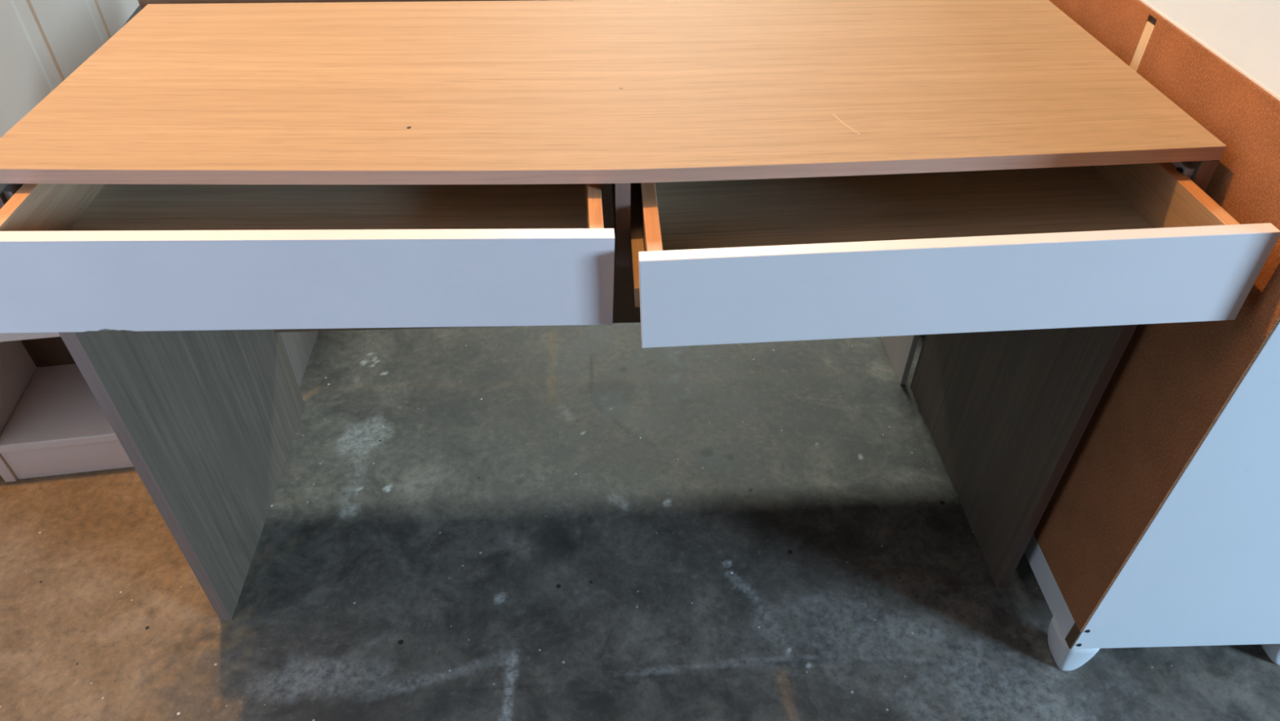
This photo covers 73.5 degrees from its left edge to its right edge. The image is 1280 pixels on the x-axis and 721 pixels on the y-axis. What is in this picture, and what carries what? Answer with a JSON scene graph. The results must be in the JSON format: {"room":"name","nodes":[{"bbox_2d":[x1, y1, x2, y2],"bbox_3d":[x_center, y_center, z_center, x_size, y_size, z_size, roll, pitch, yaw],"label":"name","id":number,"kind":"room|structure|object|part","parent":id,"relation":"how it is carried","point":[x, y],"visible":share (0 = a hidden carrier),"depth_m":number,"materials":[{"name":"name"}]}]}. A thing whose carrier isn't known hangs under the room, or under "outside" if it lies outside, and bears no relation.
{"room":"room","nodes":[
{"label":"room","id":0,"kind":"room"},
{"bbox_2d":[0,0,139,137],"bbox_3d":[-1.259,-1.260,1.087,0.061,2.700,3.800,-6,41,-7],"label":"cabinet","id":1,"kind":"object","parent":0,"point":[42,42],"depth_m":1.82,"materials":[{"name":"white wood"}]},
{"bbox_2d":[0,322,1279,720],"bbox_3d":[0.442,-0.042,1.767,7.000,0.001,6.000,-2,41,-3],"label":"floor","id":2,"kind":"structure","parent":0,"point":[558,522],"depth_m":1.33,"materials":[{"name":"concrete"}]},
{"bbox_2d":[0,332,133,482],"bbox_3d":[-0.886,-0.020,1.441,0.433,0.370,0.218,-6,41,-7],"label":"shelf unit","id":3,"kind":"object","parent":2,"relation":"on","point":[52,423],"visible":0.26,"depth_m":1.46,"materials":[{"name":"white paint"}]},
{"bbox_3d":[-1.087,0.006,1.423,0.018,0.352,0.212,-6,41,-7],"label":"panel","id":4,"kind":"part","parent":3,"relation":"part of","materials":[{"name":"white paint"}]},
{"bbox_3d":[-0.869,-0.062,1.279,0.387,0.056,0.017,-6,41,-7],"label":"drawer","id":5,"kind":"part","parent":3,"relation":"part of","materials":[{"name":"white paint"}]},
{"bbox_3d":[-0.902,-0.110,1.493,0.389,0.267,0.005,-6,41,-7],"label":"panel","id":6,"kind":"part","parent":3,"relation":"part of","materials":[{"name":"brown wood"}]},
{"bbox_3d":[-0.886,0.064,1.511,0.388,0.018,0.202,-6,41,-7],"label":"shelf","id":7,"kind":"part","parent":3,"relation":"part of","materials":[{"name":"white paint"}]},
{"bbox_2d":[120,5,141,29],"bbox_3d":[-0.873,-0.847,2.140,0.566,0.700,0.866,-6,41,-7],"label":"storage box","id":8,"kind":"object","parent":2,"relation":"on","point":[138,10],"visible":0.02,"depth_m":1.88,"materials":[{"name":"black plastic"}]},
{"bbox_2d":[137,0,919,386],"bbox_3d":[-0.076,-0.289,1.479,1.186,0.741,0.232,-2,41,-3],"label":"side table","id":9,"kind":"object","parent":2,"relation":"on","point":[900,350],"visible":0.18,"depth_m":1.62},
{"bbox_2d":[0,0,1279,620],"bbox_3d":[-0.033,-0.023,1.176,1.186,0.739,0.574,-2,41,-3],"label":"desk","id":10,"kind":"object","parent":2,"relation":"on","point":[989,181],"visible":1,"depth_m":0.90,"materials":[{"name":"brown wood"}]},
{"bbox_3d":[-0.582,-0.203,0.909,0.014,0.080,0.394,-1,41,-5],"label":"drawer","id":11,"kind":"part","parent":10,"relation":"part of","materials":[{"name":"brown wood"}]},
{"bbox_3d":[-0.620,-0.039,1.198,0.016,0.724,0.455,-2,41,-3],"label":"panel","id":12,"kind":"part","parent":10,"relation":"part of","materials":[{"name":"brown wood"}]},
{"bbox_3d":[-0.312,-0.072,0.777,0.576,0.099,0.016,-1,41,-5],"label":"drawer","id":13,"kind":"part","parent":10,"relation":"part of","materials":[{"name":"white wood"}]},
{"bbox_3d":[-0.319,-0.189,0.941,0.516,0.004,0.384,-1,41,-5],"label":"drawer","id":14,"kind":"part","parent":10,"relation":"part of","materials":[{"name":"brown wood"}]},
{"bbox_3d":[-0.047,-0.275,1.325,1.154,0.542,0.017,-2,41,-3],"label":"panel","id":15,"kind":"part","parent":10,"relation":"part of","materials":[{"name":"white wood"}]},
{"bbox_3d":[-0.055,-0.212,0.953,0.013,0.080,0.394,-1,41,-5],"label":"drawer","id":16,"kind":"part","parent":10,"relation":"part of","materials":[{"name":"brown wood"}]},
{"bbox_3d":[-0.004,-0.130,0.881,0.012,0.022,0.224,-3,40,-1],"label":"drawer rail","id":17,"kind":"part","parent":10,"relation":"part of","materials":[{"name":"brown wood"}]},
{"bbox_3d":[0.006,-0.188,0.945,0.014,0.080,0.394,-3,40,-1],"label":"drawer","id":18,"kind":"part","parent":10,"relation":"part of","materials":[{"name":"brown wood"}]},
{"bbox_3d":[0.273,-0.181,0.960,0.518,0.004,0.384,-3,40,-1],"label":"drawer","id":19,"kind":"part","parent":10,"relation":"part of","materials":[{"name":"brown wood"}]},
{"bbox_3d":[0.286,-0.068,0.794,0.572,0.099,0.016,-3,40,-1],"label":"drawer","id":20,"kind":"part","parent":10,"relation":"part of","materials":[{"name":"white paint"}]},
{"bbox_3d":[0.548,-0.073,1.254,0.016,0.724,0.455,-2,41,-3],"label":"panel","id":21,"kind":"part","parent":10,"relation":"part of","materials":[{"name":"brown wood"}]},
{"bbox_3d":[0.538,-0.213,0.955,0.014,0.080,0.394,-3,40,-1],"label":"drawer","id":22,"kind":"part","parent":10,"relation":"part of","materials":[{"name":"brown wood"}]},
{"bbox_2d":[1024,0,1279,671],"bbox_3d":[0.751,-0.205,1.355,0.358,0.793,1.051,-1,41,-2],"label":"base cabinet","id":23,"kind":"object","parent":2,"relation":"on","point":[1161,526],"visible":0.45,"depth_m":0.99,"materials":[{"name":"paint"}]},
{"bbox_3d":[0.769,0.118,0.952,0.348,0.717,0.016,-1,41,-2],"label":"panel","id":24,"kind":"part","parent":23,"relation":"part of","materials":[{"name":"white paint"}]},
{"bbox_3d":[0.757,-0.498,1.101,0.353,0.016,1.050,-1,41,-2],"label":"panel","id":25,"kind":"part","parent":23,"relation":"part of","materials":[{"name":"white paint"}]}
]}

